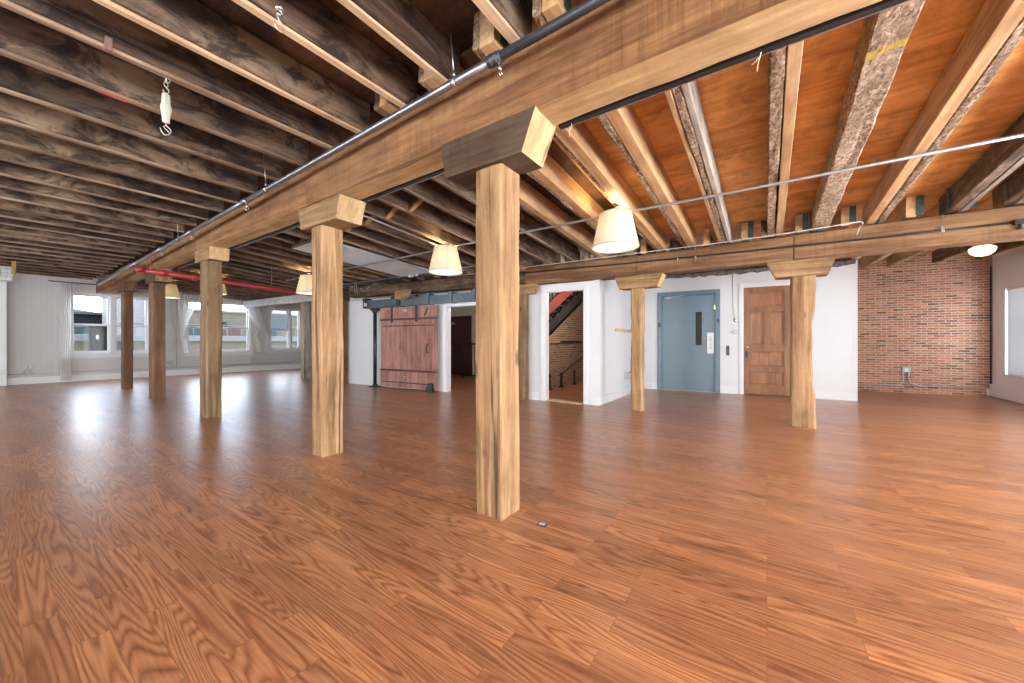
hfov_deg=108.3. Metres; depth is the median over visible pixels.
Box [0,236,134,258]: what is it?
joist
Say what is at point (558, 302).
staircase
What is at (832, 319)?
wall
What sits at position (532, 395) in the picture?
baseboard
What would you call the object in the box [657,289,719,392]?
door
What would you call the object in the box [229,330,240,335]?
chair
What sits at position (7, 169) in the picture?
joist
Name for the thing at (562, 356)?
wall
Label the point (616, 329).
peg
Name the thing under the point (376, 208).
joist
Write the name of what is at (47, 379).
baseboard
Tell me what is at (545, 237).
joist
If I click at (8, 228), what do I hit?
joist
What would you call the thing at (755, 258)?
cross beam
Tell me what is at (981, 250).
ceiling lamp
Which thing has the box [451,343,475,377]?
stair railing
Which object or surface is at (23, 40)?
joist
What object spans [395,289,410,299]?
post cap
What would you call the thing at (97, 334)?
shed
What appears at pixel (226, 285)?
joist
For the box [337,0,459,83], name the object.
joist
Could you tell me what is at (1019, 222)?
conduit
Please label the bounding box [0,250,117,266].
joist
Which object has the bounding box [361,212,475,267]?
joist
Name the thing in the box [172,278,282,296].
joist
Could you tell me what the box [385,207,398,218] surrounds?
strut
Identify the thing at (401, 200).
joist
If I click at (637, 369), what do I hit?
timber post
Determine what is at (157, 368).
timber post
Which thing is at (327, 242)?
timber post
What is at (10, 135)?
joist
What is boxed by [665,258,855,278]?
trim
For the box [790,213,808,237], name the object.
joist
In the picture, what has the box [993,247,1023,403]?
wall
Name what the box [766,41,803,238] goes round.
joist
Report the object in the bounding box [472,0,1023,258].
ceiling
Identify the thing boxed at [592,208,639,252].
pendant lamp
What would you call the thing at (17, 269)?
joist
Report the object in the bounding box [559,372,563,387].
bollard
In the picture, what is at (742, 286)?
trim
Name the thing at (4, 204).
joist
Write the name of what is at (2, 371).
wall outlet
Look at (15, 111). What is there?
joist
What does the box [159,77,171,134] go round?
turnbuckle
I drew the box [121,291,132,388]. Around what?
timber post
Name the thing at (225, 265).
joist
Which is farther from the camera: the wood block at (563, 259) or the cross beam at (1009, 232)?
the wood block at (563, 259)
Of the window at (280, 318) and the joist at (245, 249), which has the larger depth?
the window at (280, 318)
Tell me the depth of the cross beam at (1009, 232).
4.37 m
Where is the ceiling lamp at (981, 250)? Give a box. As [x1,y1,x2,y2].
[968,243,996,256]
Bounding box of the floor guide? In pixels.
[425,383,433,391]
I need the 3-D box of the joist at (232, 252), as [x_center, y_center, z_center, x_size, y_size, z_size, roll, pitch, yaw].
[-4.915,-1.768,8.421,0.099,0.536,3.874,0,0,34]
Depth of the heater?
8.18 m
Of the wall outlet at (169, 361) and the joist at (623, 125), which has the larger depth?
the wall outlet at (169, 361)
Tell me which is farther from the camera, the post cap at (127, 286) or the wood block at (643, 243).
the post cap at (127, 286)
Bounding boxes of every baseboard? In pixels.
[7,364,311,384]
[529,392,599,405]
[600,386,630,404]
[644,382,856,400]
[989,384,1023,403]
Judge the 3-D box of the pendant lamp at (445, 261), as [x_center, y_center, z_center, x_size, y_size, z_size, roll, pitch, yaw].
[-1.079,-1.350,6.013,0.548,0.464,0.548,0,0,35]
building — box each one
[74,309,101,333]
[101,297,144,334]
[188,309,297,336]
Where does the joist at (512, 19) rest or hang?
attached to the planks
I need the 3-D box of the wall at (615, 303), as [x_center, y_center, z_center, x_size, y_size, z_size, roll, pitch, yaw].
[2.340,-0.140,7.899,0.120,2.580,2.895,0,0,34]
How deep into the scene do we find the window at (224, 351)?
13.88 m
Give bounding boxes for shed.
[88,326,106,350]
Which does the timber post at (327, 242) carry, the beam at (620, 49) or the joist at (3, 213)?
the beam at (620, 49)
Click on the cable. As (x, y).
(857, 221)
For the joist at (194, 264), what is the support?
attached to the boards at (468, 58)
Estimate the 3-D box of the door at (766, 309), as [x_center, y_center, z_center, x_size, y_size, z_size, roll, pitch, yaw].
[5.402,-0.015,7.848,0.838,2.306,0.113,0,0,29]
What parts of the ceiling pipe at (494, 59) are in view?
hanger rod, hanger rod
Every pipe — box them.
[97,0,610,285]
[135,266,311,296]
[177,0,911,267]
[343,265,475,286]
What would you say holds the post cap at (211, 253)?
on the timber post at (211, 287)
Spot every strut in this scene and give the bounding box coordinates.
[365,215,374,224]
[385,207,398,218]
[408,199,422,211]
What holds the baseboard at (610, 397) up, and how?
attached to the wall at (615, 303)
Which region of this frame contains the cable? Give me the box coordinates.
[449,221,863,276]
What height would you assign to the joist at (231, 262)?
0.558 m
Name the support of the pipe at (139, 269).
hanging from the boards at (468, 58)
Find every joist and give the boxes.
[0,0,339,148]
[0,7,307,166]
[0,55,281,180]
[0,92,257,193]
[0,122,239,203]
[0,143,223,211]
[0,160,208,219]
[0,176,196,226]
[0,188,183,232]
[0,199,173,237]
[0,209,163,242]
[0,217,155,247]
[0,224,147,251]
[0,230,140,254]
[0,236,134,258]
[0,241,128,261]
[0,246,122,264]
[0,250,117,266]
[0,254,112,269]
[0,258,107,271]
[0,261,103,273]
[0,264,99,275]
[16,268,96,277]
[16,271,92,279]
[92,0,369,133]
[110,273,249,300]
[113,272,255,299]
[120,268,267,298]
[137,259,296,294]
[137,280,260,299]
[142,256,282,288]
[147,253,296,290]
[152,250,296,287]
[164,243,348,291]
[171,240,348,288]
[172,277,290,295]
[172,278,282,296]
[172,280,273,297]
[191,263,297,284]
[227,248,370,285]
[228,246,383,283]
[229,255,371,286]
[232,0,416,107]
[245,242,396,282]
[257,237,410,281]
[269,233,424,279]
[282,227,440,278]
[297,226,455,276]
[304,171,475,256]
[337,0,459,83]
[344,226,474,274]
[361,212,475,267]
[374,92,607,259]
[376,190,533,267]
[401,180,555,264]
[418,66,636,256]
[431,173,579,261]
[472,0,531,43]
[473,10,667,252]
[532,0,696,249]
[645,244,655,254]
[664,81,731,244]
[669,239,684,251]
[707,235,716,246]
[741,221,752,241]
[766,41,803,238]
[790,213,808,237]
[809,0,924,232]
[828,206,855,230]
[853,195,923,259]
[860,201,976,267]
[863,0,1023,225]
[886,196,1023,266]
[932,243,992,262]
[939,113,1023,215]
[975,240,1023,258]
[992,165,1023,208]
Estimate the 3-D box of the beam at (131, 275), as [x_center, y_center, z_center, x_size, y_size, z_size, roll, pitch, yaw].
[-9.659,-1.606,9.227,6.408,0.355,0.238,0,0,35]
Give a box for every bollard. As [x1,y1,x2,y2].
[549,374,552,389]
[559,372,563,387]
[572,370,576,384]
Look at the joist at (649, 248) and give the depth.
6.57 m
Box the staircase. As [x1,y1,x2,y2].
[549,291,582,335]
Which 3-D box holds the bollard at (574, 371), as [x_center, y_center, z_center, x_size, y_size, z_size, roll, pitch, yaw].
[1.663,0.960,9.905,0.100,0.380,0.100,0,0,35]
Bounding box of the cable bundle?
[354,282,381,293]
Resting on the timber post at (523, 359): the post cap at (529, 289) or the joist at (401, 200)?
the post cap at (529, 289)
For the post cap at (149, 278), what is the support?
on the timber post at (157, 368)
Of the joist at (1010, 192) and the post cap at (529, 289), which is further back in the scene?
the post cap at (529, 289)
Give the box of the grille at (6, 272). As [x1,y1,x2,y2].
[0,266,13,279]
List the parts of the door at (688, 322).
vision glass, vision frame, sign plate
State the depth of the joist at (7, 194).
5.24 m
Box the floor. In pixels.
[0,368,1023,682]
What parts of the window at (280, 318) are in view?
glass pane, sash, sash, sill, sash, sash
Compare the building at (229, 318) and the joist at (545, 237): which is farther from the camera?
the building at (229, 318)
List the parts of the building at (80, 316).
pane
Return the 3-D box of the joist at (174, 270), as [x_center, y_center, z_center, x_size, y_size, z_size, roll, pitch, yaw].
[-7.633,-1.757,10.529,0.100,0.563,4.196,0,0,35]
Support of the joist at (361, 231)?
attached to the boards at (468, 58)
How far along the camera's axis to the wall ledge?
9.86 m
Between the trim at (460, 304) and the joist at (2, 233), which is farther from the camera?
the trim at (460, 304)
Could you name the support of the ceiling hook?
attached to the joist at (309, 23)
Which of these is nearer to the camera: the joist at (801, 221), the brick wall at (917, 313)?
the joist at (801, 221)
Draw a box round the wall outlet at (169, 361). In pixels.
[166,360,173,366]
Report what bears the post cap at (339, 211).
on the timber post at (327, 242)
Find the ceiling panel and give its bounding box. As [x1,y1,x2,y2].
[291,239,428,276]
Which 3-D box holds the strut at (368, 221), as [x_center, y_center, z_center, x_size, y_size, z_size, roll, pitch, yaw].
[-1.995,-1.831,5.360,0.414,0.218,0.062,0,0,34]
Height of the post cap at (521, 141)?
0.248 m
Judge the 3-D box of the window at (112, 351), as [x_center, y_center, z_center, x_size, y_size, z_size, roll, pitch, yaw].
[-12.273,-0.470,11.340,0.260,1.920,1.830,0,0,35]
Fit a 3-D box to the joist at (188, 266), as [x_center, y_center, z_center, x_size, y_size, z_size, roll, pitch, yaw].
[-6.829,-1.756,9.969,0.096,0.561,4.205,0,0,35]
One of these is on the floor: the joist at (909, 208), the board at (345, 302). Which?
the board at (345, 302)
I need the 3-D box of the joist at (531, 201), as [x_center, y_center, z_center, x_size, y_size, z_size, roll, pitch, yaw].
[0.338,-1.767,4.799,0.181,0.609,4.749,0,0,34]
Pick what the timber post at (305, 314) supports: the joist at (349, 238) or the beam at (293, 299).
the beam at (293, 299)
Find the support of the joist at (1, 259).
attached to the planks
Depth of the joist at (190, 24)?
2.46 m
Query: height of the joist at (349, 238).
0.557 m
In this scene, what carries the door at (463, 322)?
in the wall at (469, 308)
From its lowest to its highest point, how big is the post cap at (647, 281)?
0.208 m
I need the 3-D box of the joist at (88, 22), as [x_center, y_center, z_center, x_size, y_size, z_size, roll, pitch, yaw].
[-3.345,-1.951,1.099,0.088,0.298,5.915,0,0,35]
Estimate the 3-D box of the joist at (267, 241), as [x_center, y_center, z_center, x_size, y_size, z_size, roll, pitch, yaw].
[-3.684,-1.767,7.625,0.097,0.551,3.988,0,0,35]
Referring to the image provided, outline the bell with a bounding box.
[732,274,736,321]
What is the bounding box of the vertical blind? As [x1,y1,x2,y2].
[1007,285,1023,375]
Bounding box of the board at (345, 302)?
[343,300,347,383]
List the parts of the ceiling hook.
eye plate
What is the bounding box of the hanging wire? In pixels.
[752,52,761,71]
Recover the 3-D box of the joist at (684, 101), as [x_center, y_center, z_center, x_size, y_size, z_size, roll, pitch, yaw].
[1.935,-1.766,3.717,0.159,0.602,4.778,0,0,35]
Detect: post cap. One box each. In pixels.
[116,281,137,292]
[145,267,172,284]
[195,246,229,263]
[298,194,365,232]
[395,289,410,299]
[441,105,555,189]
[519,283,539,294]
[615,273,665,290]
[767,256,835,279]
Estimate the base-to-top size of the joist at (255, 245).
0.542 m
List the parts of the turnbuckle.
casing, hanging chain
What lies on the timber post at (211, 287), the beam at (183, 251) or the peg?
the beam at (183, 251)
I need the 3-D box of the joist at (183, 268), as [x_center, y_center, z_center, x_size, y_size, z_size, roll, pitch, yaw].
[-7.232,-1.754,10.249,0.104,0.563,4.199,0,0,35]
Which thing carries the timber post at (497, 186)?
on the floor
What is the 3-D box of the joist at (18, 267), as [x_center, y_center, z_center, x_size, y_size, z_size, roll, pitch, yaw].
[-13.094,-1.947,7.816,0.086,0.288,5.915,0,0,35]
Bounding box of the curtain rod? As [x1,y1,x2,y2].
[48,280,145,288]
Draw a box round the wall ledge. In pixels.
[549,341,582,342]
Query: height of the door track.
0.260 m
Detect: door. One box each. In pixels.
[380,294,437,390]
[451,311,474,374]
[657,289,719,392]
[744,285,789,395]
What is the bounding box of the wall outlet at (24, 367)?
[21,365,32,373]
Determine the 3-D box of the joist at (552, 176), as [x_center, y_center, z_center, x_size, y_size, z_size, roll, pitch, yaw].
[0.754,-1.768,4.531,0.186,0.607,4.779,0,0,34]
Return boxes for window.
[70,292,148,358]
[184,300,252,355]
[268,308,300,352]
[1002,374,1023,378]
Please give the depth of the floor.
2.15 m
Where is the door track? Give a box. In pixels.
[363,289,475,308]
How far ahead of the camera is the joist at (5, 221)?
6.24 m
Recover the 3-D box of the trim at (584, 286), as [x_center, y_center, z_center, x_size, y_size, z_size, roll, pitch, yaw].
[1.012,0.034,7.049,1.017,2.233,0.176,0,0,30]
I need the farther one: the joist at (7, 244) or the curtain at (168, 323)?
the curtain at (168, 323)
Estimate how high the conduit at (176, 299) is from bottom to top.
2.598 m
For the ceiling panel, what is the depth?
7.28 m
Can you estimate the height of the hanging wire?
0.097 m
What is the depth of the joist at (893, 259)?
6.93 m
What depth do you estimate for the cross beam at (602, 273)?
6.69 m
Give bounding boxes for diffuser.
[429,270,461,274]
[593,242,638,251]
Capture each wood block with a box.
[561,255,566,263]
[584,250,589,260]
[640,239,646,254]
[703,229,709,246]
[761,220,767,238]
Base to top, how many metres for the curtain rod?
0.023 m
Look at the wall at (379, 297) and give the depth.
11.02 m
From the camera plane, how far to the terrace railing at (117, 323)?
17.23 m
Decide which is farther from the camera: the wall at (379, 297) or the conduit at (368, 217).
the wall at (379, 297)
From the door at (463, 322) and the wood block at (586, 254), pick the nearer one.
the wood block at (586, 254)
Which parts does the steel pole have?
head plate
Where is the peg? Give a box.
[615,328,630,331]
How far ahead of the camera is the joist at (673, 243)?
6.19 m
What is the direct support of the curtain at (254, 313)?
hanging from the curtain rod
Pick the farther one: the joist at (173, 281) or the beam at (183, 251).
the joist at (173, 281)
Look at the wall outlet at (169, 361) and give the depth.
12.37 m
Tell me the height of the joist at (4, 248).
0.290 m
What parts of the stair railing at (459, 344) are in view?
hand rail, rail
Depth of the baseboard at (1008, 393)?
7.15 m
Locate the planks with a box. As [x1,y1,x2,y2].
[0,0,532,143]
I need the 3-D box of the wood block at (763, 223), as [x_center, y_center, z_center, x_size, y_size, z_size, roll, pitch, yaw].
[3.587,-1.588,5.256,0.087,0.245,0.092,0,0,35]
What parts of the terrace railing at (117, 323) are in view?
rail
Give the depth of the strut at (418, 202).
4.83 m
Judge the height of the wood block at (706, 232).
0.245 m
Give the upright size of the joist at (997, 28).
0.612 m
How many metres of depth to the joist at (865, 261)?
6.97 m
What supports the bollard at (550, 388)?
on the floor
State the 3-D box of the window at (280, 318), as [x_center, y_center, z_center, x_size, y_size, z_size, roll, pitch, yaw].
[-9.458,-0.460,15.425,0.260,1.820,1.370,0,0,35]
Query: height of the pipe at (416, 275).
0.190 m
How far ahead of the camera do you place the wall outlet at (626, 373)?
7.83 m
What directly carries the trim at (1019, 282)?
attached to the wall at (1008, 267)
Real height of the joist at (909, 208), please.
0.442 m
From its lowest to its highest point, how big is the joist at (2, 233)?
0.300 m
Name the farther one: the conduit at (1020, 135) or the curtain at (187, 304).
the curtain at (187, 304)
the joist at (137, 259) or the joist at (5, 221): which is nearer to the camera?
the joist at (5, 221)
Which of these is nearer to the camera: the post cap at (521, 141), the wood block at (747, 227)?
the post cap at (521, 141)
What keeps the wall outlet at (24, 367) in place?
attached to the wall at (33, 301)
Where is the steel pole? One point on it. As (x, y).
(374, 310)
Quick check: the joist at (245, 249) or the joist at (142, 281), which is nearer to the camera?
the joist at (245, 249)
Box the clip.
[104,35,112,53]
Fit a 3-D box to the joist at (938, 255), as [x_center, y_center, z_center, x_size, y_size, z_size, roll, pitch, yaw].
[7.519,-1.696,5.690,0.151,0.449,5.298,0,0,34]
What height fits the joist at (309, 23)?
0.294 m
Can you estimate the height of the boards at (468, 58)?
0.388 m
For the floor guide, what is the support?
on the floor
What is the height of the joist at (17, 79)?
0.292 m
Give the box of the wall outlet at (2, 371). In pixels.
[0,369,4,374]
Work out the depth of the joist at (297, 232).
6.22 m
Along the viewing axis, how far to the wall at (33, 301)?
10.40 m
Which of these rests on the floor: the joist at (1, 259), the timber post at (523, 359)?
the timber post at (523, 359)
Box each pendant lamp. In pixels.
[165,283,180,298]
[222,279,226,294]
[296,273,311,294]
[428,243,462,275]
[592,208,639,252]
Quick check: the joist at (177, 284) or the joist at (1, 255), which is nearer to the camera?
the joist at (1, 255)
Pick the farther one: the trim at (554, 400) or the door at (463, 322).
the door at (463, 322)
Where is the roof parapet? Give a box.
[74,334,297,350]
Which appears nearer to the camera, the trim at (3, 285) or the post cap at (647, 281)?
the post cap at (647, 281)
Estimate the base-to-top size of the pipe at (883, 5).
0.090 m
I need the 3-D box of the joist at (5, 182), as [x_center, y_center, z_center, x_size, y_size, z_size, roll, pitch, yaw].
[-6.635,-1.949,3.366,0.089,0.291,5.915,0,0,35]
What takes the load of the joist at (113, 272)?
attached to the boards at (468, 58)
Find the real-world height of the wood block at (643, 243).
0.245 m
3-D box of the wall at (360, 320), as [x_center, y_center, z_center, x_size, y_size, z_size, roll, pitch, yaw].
[-1.454,0.028,8.501,7.092,2.265,0.141,0,0,30]
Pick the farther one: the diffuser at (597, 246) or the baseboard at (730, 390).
the baseboard at (730, 390)
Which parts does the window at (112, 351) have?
sash, sash, sill, sash, sash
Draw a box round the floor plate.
[537,521,547,526]
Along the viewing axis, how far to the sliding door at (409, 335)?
8.85 m
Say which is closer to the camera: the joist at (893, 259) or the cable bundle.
the joist at (893, 259)
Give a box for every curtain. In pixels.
[59,283,71,380]
[148,291,174,351]
[177,294,199,353]
[243,301,269,352]
[254,306,274,351]
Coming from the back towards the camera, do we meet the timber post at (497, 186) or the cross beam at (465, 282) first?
the cross beam at (465, 282)
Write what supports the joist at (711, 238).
attached to the ceiling
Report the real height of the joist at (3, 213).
0.298 m
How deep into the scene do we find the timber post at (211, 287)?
5.61 m
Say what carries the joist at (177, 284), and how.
attached to the boards at (468, 58)
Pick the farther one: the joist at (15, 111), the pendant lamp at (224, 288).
the pendant lamp at (224, 288)
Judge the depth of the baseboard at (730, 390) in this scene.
7.39 m
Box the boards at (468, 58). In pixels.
[104,47,647,300]
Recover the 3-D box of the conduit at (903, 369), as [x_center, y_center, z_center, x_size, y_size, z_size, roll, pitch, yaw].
[8.953,-0.215,8.213,2.326,2.710,0.060,0,0,26]
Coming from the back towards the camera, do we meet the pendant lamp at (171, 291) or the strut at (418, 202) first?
the pendant lamp at (171, 291)
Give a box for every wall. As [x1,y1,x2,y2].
[7,273,311,377]
[348,280,599,403]
[350,283,447,300]
[451,290,475,374]
[519,264,582,386]
[593,280,631,396]
[644,264,851,393]
[852,260,857,400]
[858,253,992,396]
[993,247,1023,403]
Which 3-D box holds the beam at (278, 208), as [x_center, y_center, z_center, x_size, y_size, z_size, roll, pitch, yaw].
[-3.434,-1.577,4.849,3.428,0.374,0.244,0,0,35]
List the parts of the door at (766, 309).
panel, panel, panel, panel, panel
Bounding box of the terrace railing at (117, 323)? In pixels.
[117,323,296,336]
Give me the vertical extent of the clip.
0.085 m
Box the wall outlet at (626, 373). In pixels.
[625,372,629,379]
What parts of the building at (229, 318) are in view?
pane, pane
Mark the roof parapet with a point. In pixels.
(81, 341)
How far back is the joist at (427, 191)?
4.92 m
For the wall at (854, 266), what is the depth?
7.15 m
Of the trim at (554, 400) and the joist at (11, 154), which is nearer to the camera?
the joist at (11, 154)
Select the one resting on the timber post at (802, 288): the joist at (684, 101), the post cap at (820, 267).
the post cap at (820, 267)
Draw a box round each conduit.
[7,299,292,374]
[286,133,1023,280]
[363,215,436,244]
[521,214,1023,273]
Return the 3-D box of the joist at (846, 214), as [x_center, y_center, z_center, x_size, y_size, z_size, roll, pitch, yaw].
[5.114,-1.649,5.950,0.146,0.355,2.998,0,0,34]
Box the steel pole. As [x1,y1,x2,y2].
[368,308,381,386]
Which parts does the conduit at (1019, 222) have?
drop rod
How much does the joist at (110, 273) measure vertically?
0.565 m
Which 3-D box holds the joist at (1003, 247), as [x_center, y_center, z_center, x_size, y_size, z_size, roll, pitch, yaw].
[8.019,-1.694,5.345,0.155,0.440,5.298,0,0,35]
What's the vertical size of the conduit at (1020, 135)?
0.096 m
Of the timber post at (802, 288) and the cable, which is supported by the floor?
the timber post at (802, 288)
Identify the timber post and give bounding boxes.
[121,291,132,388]
[148,283,165,399]
[200,260,222,417]
[301,302,309,378]
[312,225,343,457]
[475,163,519,520]
[518,294,528,400]
[630,288,644,410]
[790,275,815,428]
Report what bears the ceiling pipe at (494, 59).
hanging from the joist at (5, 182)
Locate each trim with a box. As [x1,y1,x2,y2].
[0,281,6,385]
[443,302,475,391]
[539,282,589,404]
[547,399,582,403]
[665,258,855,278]
[738,280,789,393]
[1003,280,1023,373]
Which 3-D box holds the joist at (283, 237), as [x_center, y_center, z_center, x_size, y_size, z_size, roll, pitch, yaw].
[-3.272,-1.765,7.359,0.096,0.554,4.025,0,0,35]
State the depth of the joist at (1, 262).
9.19 m
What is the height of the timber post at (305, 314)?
2.360 m
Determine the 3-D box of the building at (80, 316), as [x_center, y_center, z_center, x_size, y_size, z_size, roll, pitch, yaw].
[-26.056,1.125,19.289,5.200,6.050,6.400,0,0,35]
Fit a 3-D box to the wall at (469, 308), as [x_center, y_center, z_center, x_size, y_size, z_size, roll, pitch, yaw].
[-0.260,-0.350,12.092,4.850,3.000,0.120,0,0,35]
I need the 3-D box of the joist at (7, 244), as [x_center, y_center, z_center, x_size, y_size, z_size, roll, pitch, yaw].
[-10.354,-1.948,5.929,0.090,0.291,5.915,0,0,35]
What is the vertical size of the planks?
0.050 m
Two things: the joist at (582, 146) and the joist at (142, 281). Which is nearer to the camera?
the joist at (582, 146)
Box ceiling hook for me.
[274,5,284,32]
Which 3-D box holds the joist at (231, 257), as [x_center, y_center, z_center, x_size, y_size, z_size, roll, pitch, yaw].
[-5.218,-1.752,8.848,0.099,0.560,4.223,0,0,35]
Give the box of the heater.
[0,261,15,281]
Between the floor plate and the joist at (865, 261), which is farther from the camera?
the joist at (865, 261)
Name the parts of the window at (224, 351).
sash, sill, sash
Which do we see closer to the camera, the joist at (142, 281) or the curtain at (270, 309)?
the joist at (142, 281)
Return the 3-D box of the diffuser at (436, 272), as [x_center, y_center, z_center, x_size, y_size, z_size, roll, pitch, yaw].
[-1.079,-1.136,6.013,0.528,0.004,0.528,0,0,35]
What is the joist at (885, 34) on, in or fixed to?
attached to the ceiling
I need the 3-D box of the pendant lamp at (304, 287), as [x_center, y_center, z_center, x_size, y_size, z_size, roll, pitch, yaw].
[-4.636,-1.323,8.465,0.548,0.464,0.548,0,0,35]
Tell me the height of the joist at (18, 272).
0.293 m
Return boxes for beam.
[96,253,151,293]
[152,232,196,268]
[196,171,307,250]
[243,295,311,307]
[306,0,881,205]
[349,271,524,297]
[525,255,636,284]
[637,236,792,274]
[793,205,1023,259]
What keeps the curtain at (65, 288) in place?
hanging from the curtain rod

